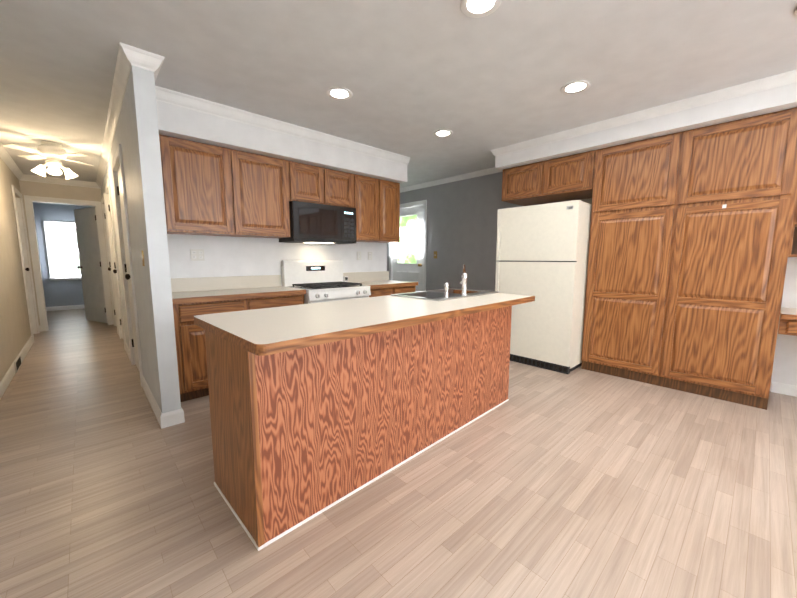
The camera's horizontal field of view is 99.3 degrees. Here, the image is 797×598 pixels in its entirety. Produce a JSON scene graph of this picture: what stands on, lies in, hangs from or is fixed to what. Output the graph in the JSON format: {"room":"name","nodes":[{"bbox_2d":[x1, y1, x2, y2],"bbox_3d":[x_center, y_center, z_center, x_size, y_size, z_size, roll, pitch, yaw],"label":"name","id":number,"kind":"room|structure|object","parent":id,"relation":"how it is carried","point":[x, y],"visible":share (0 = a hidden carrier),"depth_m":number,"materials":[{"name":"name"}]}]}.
{"room":"kitchen","nodes":[
{"label":"kitchen","id":0,"kind":"room"},
{"bbox_2d":[0,158,37,380],"bbox_3d":[-2.415,-0.234,1.527,0.120,2.620,11.520,-6,9,-42],"label":"wall","id":1,"kind":"structure","parent":0,"point":[15,333],"depth_m":4.19,"materials":[{"name":"beige paint"}]},
{"bbox_2d":[0,142,23,180],"bbox_3d":[-2.309,-1.489,1.392,0.058,0.095,11.400,-6,9,-42],"label":"crown molding","id":2,"kind":"structure","parent":1,"relation":"attached to","point":[4,155],"depth_m":4.70,"materials":[{"name":"white wood"}]},
{"bbox_2d":[0,336,33,398],"bbox_3d":[-1.969,1.057,1.296,0.015,0.109,10.350,-6,9,-42],"label":"baseboard","id":3,"kind":"structure","parent":1,"relation":"attached to","point":[5,381],"depth_m":3.57,"materials":[{"name":"white wood"}]},
{"bbox_2d":[14,355,21,372],"bbox_3d":[-4.329,0.731,3.853,0.016,0.123,0.380,-6,9,-42],"label":"air vent","id":4,"kind":"object","parent":1,"relation":"attached to","point":[17,363],"visible":1,"depth_m":3.80,"materials":[{"name":"metal"}]},
{"bbox_2d":[11,185,39,341],"bbox_3d":[-5.841,-0.517,5.244,0.138,2.288,0.940,-6,9,-42],"label":"door frame","id":5,"kind":"structure","parent":1,"relation":"attached to","point":[25,259],"depth_m":5.49,"materials":[{"name":"white wood"}]},
{"bbox_2d":[33,202,90,306],"bbox_3d":[-7.753,-1.094,8.661,2.990,2.620,0.120,-6,9,-42],"label":"wall","id":6,"kind":"structure","parent":0,"point":[63,292],"depth_m":8.13,"materials":[{"name":"blue paint"}]},
{"bbox_2d":[43,221,81,279],"bbox_3d":[-8.083,-1.168,8.276,0.740,1.400,0.120,-6,9,-42],"label":"window","id":7,"kind":"structure","parent":6,"relation":"in","point":[62,250],"depth_m":8.23,"materials":[{"name":"white glass"}]},
{"bbox_2d":[46,305,84,310],"bbox_3d":[-7.707,0.163,8.762,2.750,0.099,0.015,-6,9,-42],"label":"baseboard","id":8,"kind":"structure","parent":6,"relation":"attached to","point":[55,308],"depth_m":8.31,"materials":[{"name":"white wood"}]},
{"bbox_2d":[19,180,112,324],"bbox_3d":[-5.020,-0.875,6.843,4.520,2.620,0.120,-6,9,-42],"label":"wall","id":9,"kind":"structure","parent":0,"point":[30,188],"depth_m":5.82,"materials":[{"name":"beige paint"}]},
{"bbox_2d":[24,174,95,187],"bbox_3d":[-5.815,-2.025,5.842,0.870,0.095,0.058,-6,9,-42],"label":"crown molding","id":10,"kind":"structure","parent":9,"relation":"attached to","point":[32,178],"depth_m":5.82,"materials":[{"name":"white wood"}]},
{"bbox_2d":[24,195,113,331],"bbox_3d":[-5.863,-0.618,6.085,0.960,2.288,0.154,-6,9,-42],"label":"door frame","id":11,"kind":"structure","parent":9,"relation":"attached to","point":[29,201],"depth_m":5.85,"materials":[{"name":"white wood"}]},
{"bbox_2d":[74,207,106,322],"bbox_3d":[-5.990,-0.642,6.609,0.800,2.195,0.176,3,8,25],"label":"end door","id":12,"kind":"structure","parent":9,"relation":"in","point":[90,267],"depth_m":6.58,"materials":[{"name":"grey wood"}]},
{"bbox_2d":[101,66,180,412],"bbox_3d":[-3.567,-0.582,4.411,0.120,2.620,5.450,-6,9,-42],"label":"wall","id":13,"kind":"structure","parent":0,"point":[136,135],"depth_m":2.50,"materials":[{"name":"white paint"}]},
{"bbox_2d":[101,193,117,333],"bbox_3d":[-4.956,-0.597,5.907,0.138,2.288,0.960,-6,9,-42],"label":"door frame","id":14,"kind":"structure","parent":13,"relation":"attached to","point":[109,259],"depth_m":6.06,"materials":[{"name":"white wood"}]},
{"bbox_2d":[105,178,125,347],"bbox_3d":[-4.047,-0.479,4.930,0.138,2.288,0.980,-6,9,-42],"label":"door frame","id":15,"kind":"structure","parent":13,"relation":"attached to","point":[107,187],"depth_m":5.08,"materials":[{"name":"white wood"}]},
{"bbox_2d":[108,197,123,338],"bbox_3d":[-4.084,-0.437,4.902,0.106,2.195,0.812,-6,9,-42],"label":"hall door","id":16,"kind":"structure","parent":13,"relation":"in","point":[115,269],"depth_m":5.12,"materials":[{"name":"white wood"}]},
{"bbox_2d":[96,42,139,188],"bbox_3d":[-3.607,-1.825,4.184,0.073,0.095,5.508,-6,9,-42],"label":"crown molding","id":17,"kind":"structure","parent":13,"relation":"attached to","point":[128,57],"depth_m":2.73,"materials":[{"name":"white wood"}]},
{"bbox_2d":[112,144,142,386],"bbox_3d":[-2.825,-0.321,3.617,0.138,2.288,1.000,-6,9,-42],"label":"door frame","id":18,"kind":"structure","parent":13,"relation":"attached to","point":[118,157],"depth_m":3.52,"materials":[{"name":"white wood"}]},
{"bbox_2d":[125,343,130,360],"bbox_3d":[-3.481,0.687,4.370,0.015,0.109,0.810,-6,9,-42],"label":"baseboard","id":19,"kind":"structure","parent":13,"relation":"attached to","point":[127,349],"depth_m":4.39,"materials":[{"name":"white wood"}]},
{"bbox_2d":[117,167,138,369],"bbox_3d":[-2.863,-0.279,3.589,0.106,2.195,0.832,-6,9,-42],"label":"hall door","id":20,"kind":"structure","parent":13,"relation":"in","point":[126,265],"depth_m":3.75,"materials":[{"name":"white wood"}]},
{"bbox_2d":[141,250,144,265],"bbox_3d":[-1.959,-0.311,2.588,0.014,0.118,0.072,-6,9,-42],"label":"light switch","id":21,"kind":"object","parent":13,"relation":"attached to","point":[142,257],"visible":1,"depth_m":2.57,"materials":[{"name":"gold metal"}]},
{"bbox_2d":[140,52,164,97],"bbox_3d":[-1.788,-1.618,2.466,0.073,0.095,0.498,-6,9,-42],"label":"crown molding","id":22,"kind":"structure","parent":13,"relation":"attached to","point":[153,62],"depth_m":2.29,"materials":[{"name":"white wood"}]},
{"bbox_2d":[141,376,184,428],"bbox_3d":[-2.093,0.855,2.977,0.150,0.109,1.135,-6,9,-42],"label":"baseboard","id":23,"kind":"structure","parent":13,"relation":"attached to","point":[170,418],"depth_m":2.59,"materials":[{"name":"white wood"}]},
{"bbox_2d":[167,234,386,285],"bbox_3d":[-1.289,-0.554,4.183,2.915,2.620,0.120,-6,9,-42],"label":"wall","id":24,"kind":"structure","parent":0,"point":[226,256],"depth_m":3.79,"materials":[{"name":"white paint"}]},
{"bbox_2d":[190,249,204,260],"bbox_3d":[-2.028,-0.444,3.418,0.120,0.115,0.008,-6,9,-42],"label":"electrical outlet","id":25,"kind":"object","parent":24,"relation":"attached to","point":[197,254],"visible":1,"depth_m":3.42,"materials":[{"name":"white plastic"}]},
{"bbox_2d":[159,134,290,237],"bbox_3d":[-1.744,-1.046,3.376,1.230,0.810,0.347,-6,9,-42],"label":"upper cabinet","id":26,"kind":"object","parent":24,"relation":"attached to","point":[210,190],"depth_m":3.22,"materials":[{"name":"brown wood"}]},
{"bbox_2d":[291,161,354,207],"bbox_3d":[-0.983,-1.324,4.050,0.840,0.420,0.347,-6,9,-42],"label":"upper cabinet","id":27,"kind":"object","parent":24,"relation":"attached to","point":[309,183],"depth_m":3.91,"materials":[{"name":"brown wood"}]},
{"bbox_2d":[279,201,355,243],"bbox_3d":[-0.964,-0.892,4.081,0.828,0.433,0.404,-6,9,-42],"label":"over-the-range microwave","id":28,"kind":"object","parent":27,"relation":"attached to","point":[315,223],"visible":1,"depth_m":3.89,"materials":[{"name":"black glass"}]},
{"bbox_2d":[357,252,360,259],"bbox_3d":[-0.555,-0.607,4.769,0.072,0.115,0.008,-6,9,-42],"label":"electrical outlet","id":29,"kind":"object","parent":24,"relation":"attached to","point":[358,255],"visible":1,"depth_m":4.77,"materials":[{"name":"white plastic"}]},
{"bbox_2d":[368,252,371,259],"bbox_3d":[-0.412,-0.623,4.901,0.072,0.115,0.008,-6,9,-42],"label":"electrical outlet","id":30,"kind":"object","parent":24,"relation":"attached to","point":[369,255],"visible":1,"depth_m":4.90,"materials":[{"name":"white plastic"}]},
{"bbox_2d":[355,174,399,241],"bbox_3d":[-0.381,-1.197,4.626,0.800,0.810,0.347,-6,9,-42],"label":"upper cabinet","id":31,"kind":"object","parent":24,"relation":"attached to","point":[377,201],"depth_m":4.49,"materials":[{"name":"brown wood"}]},
{"bbox_2d":[0,308,796,597],"bbox_3d":[-1.819,0.771,4.383,6.800,0.060,15.100,-6,9,-42],"label":"floor","id":32,"kind":"structure","parent":0,"point":[578,482],"depth_m":1.76,"materials":[{"name":"laminate"}]},
{"bbox_2d":[171,275,305,401],"bbox_3d":[-1.642,0.319,3.434,1.235,1.065,0.639,-6,9,-42],"label":"base cabinet","id":33,"kind":"object","parent":32,"relation":"on","point":[192,298],"visible":0.48,"depth_m":3.07,"materials":[{"name":"brown wood"}]},
{"bbox_2d":[171,275,305,303],"bbox_3d":[-1.642,-0.120,3.381,1.235,0.181,0.639,-6,9,-42],"label":"countertop","id":34,"kind":"structure","parent":33,"relation":"on","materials":[{"name":"laminate"}]},
{"bbox_2d":[281,260,370,303],"bbox_3d":[-0.839,0.154,4.070,0.814,1.242,0.715,-6,9,-42],"label":"gas range","id":35,"kind":"object","parent":32,"relation":"on","point":[318,281],"visible":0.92,"depth_m":4.02,"materials":[{"name":"white metal"}]},
{"bbox_2d":[205,308,511,550],"bbox_3d":[-0.021,0.559,2.430,2.268,0.830,0.632,-7,10,-44],"label":"kitchen island","id":36,"kind":"object","parent":32,"relation":"on","point":[316,409],"depth_m":1.75,"materials":[{"name":"laminate"}]},
{"bbox_2d":[194,292,533,355],"bbox_3d":[0.007,0.084,2.480,2.440,0.100,0.940,-7,10,-44],"label":"island countertop","id":37,"kind":"structure","parent":36,"relation":"on","point":[264,331],"depth_m":1.87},
{"bbox_2d":[390,288,489,299],"bbox_3d":[0.449,0.086,3.147,0.921,0.287,0.545,-7,10,-44],"label":"sink","id":38,"kind":"object","parent":37,"relation":"in","point":[431,294],"depth_m":3.15,"materials":[{"name":"silver metal"}]},
{"bbox_2d":[442,282,449,295],"bbox_3d":[0.390,-0.073,2.756,0.048,0.122,0.048,-7,10,-44],"label":"soap dispenser","id":39,"kind":"object","parent":37,"relation":"on","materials":[{"name":"silver metal"}]},
{"bbox_2d":[458,264,469,295],"bbox_3d":[0.558,-0.172,2.970,0.157,0.268,0.144,-7,10,-44],"label":"faucet","id":40,"kind":"object","parent":37,"relation":"on","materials":[{"name":"silver metal"}]},
{"bbox_2d":[343,271,417,296],"bbox_3d":[-0.260,0.166,4.702,0.870,1.065,0.639,-6,9,-42],"label":"base cabinet","id":41,"kind":"object","parent":32,"relation":"on","point":[379,283],"visible":0.29,"depth_m":4.63,"materials":[{"name":"brown wood"}]},
{"bbox_2d":[343,271,417,288],"bbox_3d":[-0.260,-0.272,4.649,0.870,0.181,0.639,-6,9,-42],"label":"countertop","id":42,"kind":"structure","parent":41,"relation":"on","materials":[{"name":"laminate"}]},
{"bbox_2d":[495,200,591,373],"bbox_3d":[1.812,-0.164,4.160,0.854,1.850,0.930,-6,9,-42],"label":"refrigerator","id":43,"kind":"object","parent":32,"relation":"on","point":[542,251],"visible":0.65,"depth_m":3.78,"materials":[{"name":"white metal"}]},
{"bbox_2d":[581,135,668,383],"bbox_3d":[2.578,-0.379,3.649,0.637,2.400,0.798,-6,9,-42],"label":"tall cabinet","id":44,"kind":"object","parent":32,"relation":"on","point":[627,209],"depth_m":3.47,"materials":[{"name":"brown wood"}]},
{"bbox_2d":[649,108,796,409],"bbox_3d":[3.021,-0.322,3.173,0.637,2.400,0.798,-6,9,-42],"label":"tall cabinet","id":45,"kind":"object","parent":32,"relation":"on","point":[690,237],"depth_m":2.92,"materials":[{"name":"brown wood"}]},
{"bbox_2d":[0,0,796,187],"bbox_3d":[-1.819,-1.889,4.062,6.800,0.060,15.100,-6,9,-42],"label":"ceiling","id":46,"kind":"structure","parent":0,"point":[412,76],"depth_m":2.37,"materials":[{"name":"paint"}]},
{"bbox_2d":[3,141,93,178],"bbox_3d":[-4.135,-1.663,4.061,0.682,0.388,0.682,-5,8,-35],"label":"ceiling fan","id":47,"kind":"object","parent":46,"relation":"hanging from","point":[54,153],"visible":1,"depth_m":4.00,"materials":[{"name":"beige"}]},
{"bbox_2d":[156,101,406,183],"bbox_3d":[-1.098,-1.673,3.841,2.914,0.314,0.439,-6,9,-42],"label":"soffit","id":48,"kind":"structure","parent":46,"relation":"attached to","point":[184,123],"depth_m":3.37,"materials":[{"name":"white paint"}]},
{"bbox_2d":[156,88,409,164],"bbox_3d":[-0.930,-1.760,3.645,2.915,0.095,0.058,-6,9,-42],"label":"crown molding","id":49,"kind":"structure","parent":48,"relation":"attached to","point":[167,96],"depth_m":3.32,"materials":[{"name":"white wood"}]},
{"bbox_2d":[326,87,352,99],"bbox_3d":[-0.490,-1.703,2.813,0.216,0.010,0.216,-6,9,-42],"label":"recessed light","id":50,"kind":"object","parent":46,"relation":"in","point":[338,93],"visible":0.98,"depth_m":2.80,"materials":[{"name":"white"}]},
{"bbox_2d":[433,130,452,136],"bbox_3d":[0.487,-1.811,3.709,0.216,0.010,0.216,-6,9,-42],"label":"recessed light","id":51,"kind":"object","parent":46,"relation":"in","point":[442,133],"visible":1,"depth_m":3.70,"materials":[{"name":"white"}]},
{"bbox_2d":[460,0,501,17],"bbox_3d":[0.440,-1.583,1.814,0.216,0.010,0.216,-6,9,-42],"label":"recessed light","id":52,"kind":"object","parent":46,"relation":"in","point":[476,8],"visible":1,"depth_m":1.84,"materials":[{"name":"white"}]},
{"bbox_2d":[561,80,590,94],"bbox_3d":[1.417,-1.691,2.710,0.216,0.010,0.216,-6,9,-42],"label":"recessed light","id":53,"kind":"object","parent":46,"relation":"in","point":[576,87],"visible":0.98,"depth_m":2.71,"materials":[{"name":"white"}]},
{"bbox_2d":[490,69,796,156],"bbox_3d":[2.094,-1.733,3.342,0.046,0.076,2.683,-6,9,-42],"label":"crown molding","id":54,"kind":"structure","parent":46,"relation":"attached to","point":[774,81],"depth_m":3.03,"materials":[{"name":"white wood"}]},
{"bbox_2d":[495,82,796,169],"bbox_3d":[2.386,-1.697,3.618,0.749,0.214,2.590,-6,9,-42],"label":"soffit","id":55,"kind":"structure","parent":46,"relation":"attached to","point":[776,99],"depth_m":3.06,"materials":[{"name":"white paint"}]},
{"bbox_2d":[387,172,796,390],"bbox_3d":[2.567,-0.557,4.205,0.120,2.620,8.720,-6,9,-42],"label":"wall","id":56,"kind":"structure","parent":0,"point":[462,215],"depth_m":5.55,"materials":[{"name":"grey paint"}]},
{"bbox_2d":[389,200,426,290],"bbox_3d":[0.205,-0.713,6.746,0.138,2.318,1.040,-6,9,-42],"label":"door frame","id":57,"kind":"structure","parent":56,"relation":"attached to","point":[415,204],"depth_m":6.36,"materials":[{"name":"white wood"}]},
{"bbox_2d":[393,205,422,291],"bbox_3d":[0.168,-0.671,6.717,0.110,2.225,0.870,-6,9,-42],"label":"back door","id":58,"kind":"structure","parent":56,"relation":"in","point":[408,257],"depth_m":6.64,"materials":[{"name":"white glass"}]},
{"bbox_2d":[400,167,502,192],"bbox_3d":[0.698,-2.047,5.940,0.046,0.076,3.150,-6,9,-42],"label":"crown molding","id":59,"kind":"structure","parent":56,"relation":"attached to","point":[493,170],"depth_m":5.70,"materials":[{"name":"white wood"}]},
{"bbox_2d":[502,150,594,205],"bbox_3d":[1.936,-1.455,4.219,0.637,0.400,1.085,-6,9,-42],"label":"upper cabinet","id":60,"kind":"object","parent":56,"relation":"attached to","point":[566,178],"visible":0.94,"depth_m":3.99,"materials":[{"name":"brown wood"}]},
{"bbox_2d":[771,381,796,396],"bbox_3d":[4.508,0.957,2.172,0.015,0.099,2.855,-6,9,-42],"label":"baseboard","id":61,"kind":"structure","parent":56,"relation":"attached to","point":[783,388],"depth_m":3.15,"materials":[{"name":"white wood"}]},
{"bbox_2d":[778,307,796,335],"bbox_3d":[3.864,0.571,2.404,0.579,0.811,1.615,-6,9,-42],"label":"built-in desk","id":62,"kind":"object","parent":56,"relation":"attached to","point":[788,322],"visible":0.9,"depth_m":2.75,"materials":[{"name":"laminate"}]},
{"bbox_2d":[788,194,796,256],"bbox_3d":[3.942,-0.858,2.318,0.347,1.130,1.595,-6,9,-42],"label":"upper cabinet","id":63,"kind":"object","parent":56,"relation":"attached to","point":[792,252],"visible":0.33,"depth_m":2.84,"materials":[{"name":"brown wood"}]}
]}

